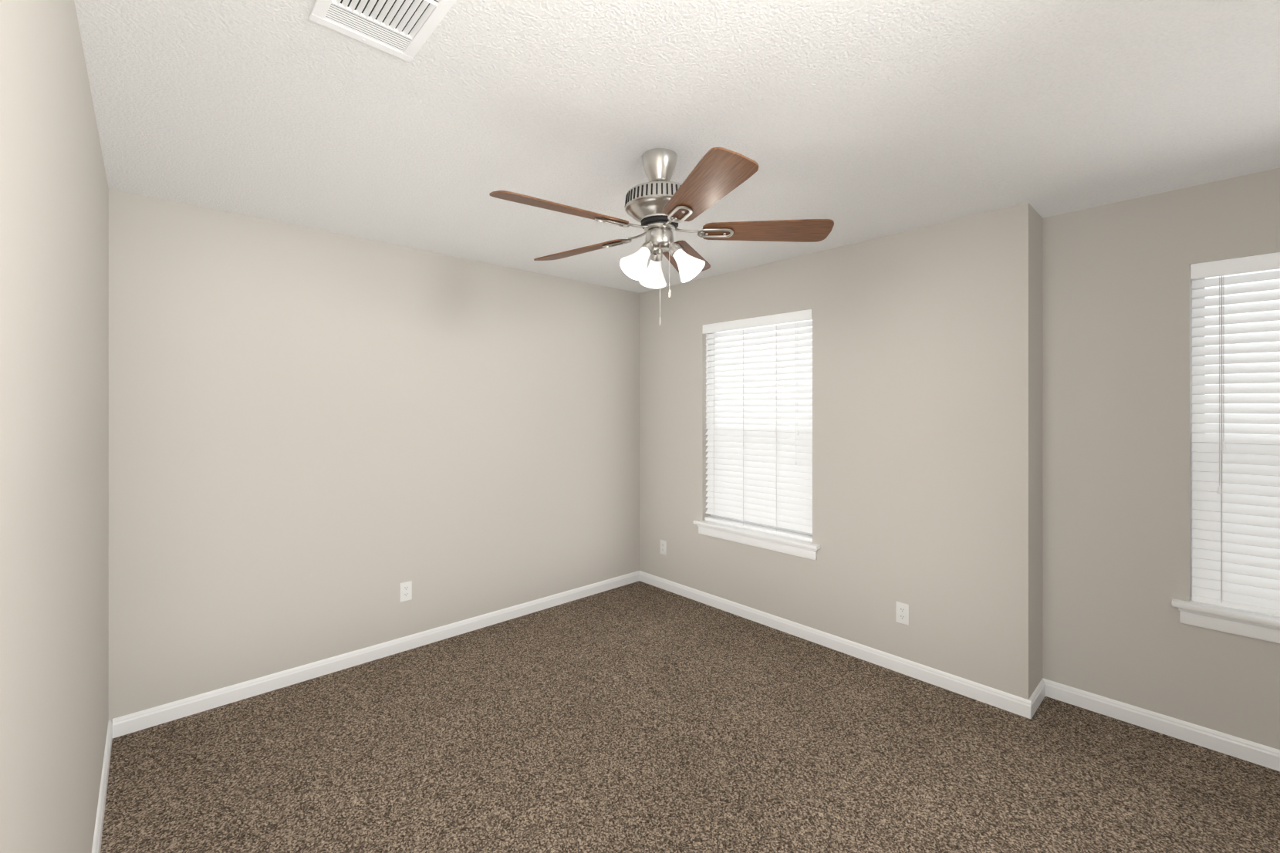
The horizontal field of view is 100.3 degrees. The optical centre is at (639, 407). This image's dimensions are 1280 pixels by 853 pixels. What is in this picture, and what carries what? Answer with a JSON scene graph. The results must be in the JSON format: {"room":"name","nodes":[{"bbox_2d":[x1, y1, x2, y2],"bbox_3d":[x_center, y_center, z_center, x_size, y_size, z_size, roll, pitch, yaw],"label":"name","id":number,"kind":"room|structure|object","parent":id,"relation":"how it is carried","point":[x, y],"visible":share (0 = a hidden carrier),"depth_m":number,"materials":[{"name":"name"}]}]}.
{"room":"empty bedroom","nodes":[
{"label":"empty bedroom","id":0,"kind":"room"},
{"bbox_2d":[0,0,108,852],"bbox_3d":[-0.842,0.250,0.612,0.150,2.440,4.940,0,0,-43],"label":"wall","id":1,"kind":"structure","parent":0,"point":[54,454],"depth_m":0.98,"materials":[{"name":"grey paint"}]},
{"bbox_2d":[91,720,112,852],"bbox_3d":[-0.782,1.429,0.667,0.013,0.082,4.640,0,0,-43],"label":"baseboard","id":2,"kind":"structure","parent":1,"relation":"attached to","point":[97,836],"depth_m":1.94,"materials":[{"name":"white wood"}]},
{"bbox_2d":[108,189,639,724],"bbox_3d":[-1.177,0.250,3.559,3.350,2.440,0.150,0,0,-43],"label":"wall","id":3,"kind":"structure","parent":0,"point":[323,445],"depth_m":2.97,"materials":[{"name":"grey paint"}]},
{"bbox_2d":[112,570,639,738],"bbox_3d":[-1.177,1.429,3.448,3.174,0.082,0.013,0,0,-43],"label":"baseboard","id":4,"kind":"structure","parent":3,"relation":"attached to","point":[140,721],"depth_m":2.97,"materials":[{"name":"white wood"}]},
{"bbox_2d":[399,580,412,602],"bbox_3d":[-1.416,1.115,3.231,0.070,0.115,0.007,0,0,-43],"label":"outlet","id":5,"kind":"object","parent":3,"relation":"attached to","point":[406,591],"visible":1,"depth_m":3.23,"materials":[{"name":"white plastic"}]},
{"bbox_2d":[74,0,1279,293],"bbox_3d":[0.501,-1.020,1.848,3.800,0.100,4.940,0,0,-43],"label":"ceiling","id":6,"kind":"structure","parent":0,"point":[858,120],"depth_m":1.75,"materials":[{"name":"white paint"}]},
{"bbox_2d":[308,0,456,62],"bbox_3d":[-0.610,-0.966,1.275,0.244,0.011,0.362,0,0,-43],"label":"ceiling vent","id":7,"kind":"object","parent":6,"relation":"in","point":[403,29],"visible":1,"depth_m":1.33,"materials":[{"name":"white metal"}]},
{"bbox_2d":[489,147,834,325],"bbox_3d":[0.042,-0.639,2.060,1.254,0.662,1.263,0,0,-43],"label":"ceiling fan","id":8,"kind":"object","parent":6,"relation":"hanging from","point":[660,205],"visible":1,"depth_m":2.00,"materials":[{"name":"brown wood"}]},
{"bbox_2d":[100,580,1279,852],"bbox_3d":[0.501,1.520,1.848,3.800,0.100,4.940,0,0,-43],"label":"floor","id":9,"kind":"structure","parent":0,"point":[639,717],"depth_m":2.21,"materials":[{"name":"brown carpet"}]},
{"bbox_2d":[639,211,991,687],"bbox_3d":[0.923,0.250,3.640,0.150,2.440,2.575,0,0,-43],"label":"wall","id":10,"kind":"structure","parent":0,"point":[900,417],"depth_m":3.09,"materials":[{"name":"grey paint"}]},
{"bbox_2d":[660,540,666,555],"bbox_3d":[0.188,1.137,4.322,0.007,0.115,0.070,0,0,-43],"label":"outlet","id":11,"kind":"object","parent":10,"relation":"attached to","point":[663,547],"visible":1,"depth_m":4.32,"materials":[{"name":"white plastic"}]},
{"bbox_2d":[693,520,820,560],"bbox_3d":[0.795,0.905,3.706,0.140,0.099,1.015,0,0,-43],"label":"window sill","id":12,"kind":"structure","parent":10,"relation":"attached to","point":[787,545],"depth_m":3.62,"materials":[{"name":"white wood"}]},
{"bbox_2d":[710,319,812,536],"bbox_3d":[0.861,0.120,3.767,0.060,1.480,0.905,0,0,-43],"label":"window","id":13,"kind":"structure","parent":10,"relation":"in","point":[766,526],"depth_m":3.76,"materials":[{"name":"white plastic"}]},
{"bbox_2d":[702,309,812,542],"bbox_3d":[0.803,0.119,3.713,0.079,1.474,0.899,0,0,-43],"label":"window blinds","id":14,"kind":"object","parent":13,"relation":"attached to","point":[758,477],"visible":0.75,"depth_m":3.68,"materials":[{"name":"white plastic"}]},
{"bbox_2d":[638,570,1031,719],"bbox_3d":[0.918,1.429,3.525,0.013,0.082,2.738,0,0,-43],"label":"baseboard","id":15,"kind":"structure","parent":10,"relation":"attached to","point":[999,699],"depth_m":3.11,"materials":[{"name":"white wood"}]},
{"bbox_2d":[895,601,908,625],"bbox_3d":[1.451,1.140,2.951,0.007,0.115,0.070,0,0,-43],"label":"outlet","id":16,"kind":"object","parent":10,"relation":"attached to","point":[902,613],"visible":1,"depth_m":2.95,"materials":[{"name":"white plastic"}]},
{"bbox_2d":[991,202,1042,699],"bbox_3d":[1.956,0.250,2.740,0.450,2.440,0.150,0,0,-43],"label":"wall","id":17,"kind":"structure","parent":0,"point":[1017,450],"depth_m":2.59,"materials":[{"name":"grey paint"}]},
{"bbox_2d":[1028,678,1045,718],"bbox_3d":[1.952,1.429,2.624,0.287,0.082,0.013,0,0,-43],"label":"baseboard","id":18,"kind":"structure","parent":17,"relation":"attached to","point":[1037,697],"depth_m":2.62,"materials":[{"name":"white wood"}]},
{"bbox_2d":[1042,168,1279,749],"bbox_3d":[2.766,0.250,2.082,0.150,2.440,1.915,0,0,-43],"label":"wall","id":19,"kind":"structure","parent":0,"point":[1116,428],"depth_m":2.48,"materials":[{"name":"grey paint"}]},
{"bbox_2d":[1042,678,1279,771],"bbox_3d":[2.706,1.429,2.026,0.013,0.082,1.915,0,0,-43],"label":"baseboard","id":20,"kind":"structure","parent":19,"relation":"attached to","point":[1245,750],"depth_m":2.39,"materials":[{"name":"white wood"}]},
{"bbox_2d":[1171,597,1279,644],"bbox_3d":[2.743,0.905,2.033,0.140,0.099,1.015,0,0,-43],"label":"window sill","id":21,"kind":"structure","parent":19,"relation":"attached to","point":[1245,623],"depth_m":2.25,"materials":[{"name":"white wood"}]},
{"bbox_2d":[1190,269,1279,597],"bbox_3d":[2.809,0.115,2.094,0.060,1.490,0.905,0,0,-43],"label":"window","id":22,"kind":"structure","parent":19,"relation":"in","point":[1191,327],"depth_m":2.35,"materials":[{"name":"white plastic"}]},
{"bbox_2d":[1190,252,1279,617],"bbox_3d":[2.751,0.114,2.040,0.079,1.484,0.899,0,0,-43],"label":"window blinds","id":23,"kind":"object","parent":22,"relation":"attached to","point":[1235,535],"visible":0.98,"depth_m":2.27,"materials":[{"name":"white plastic"}]}
]}

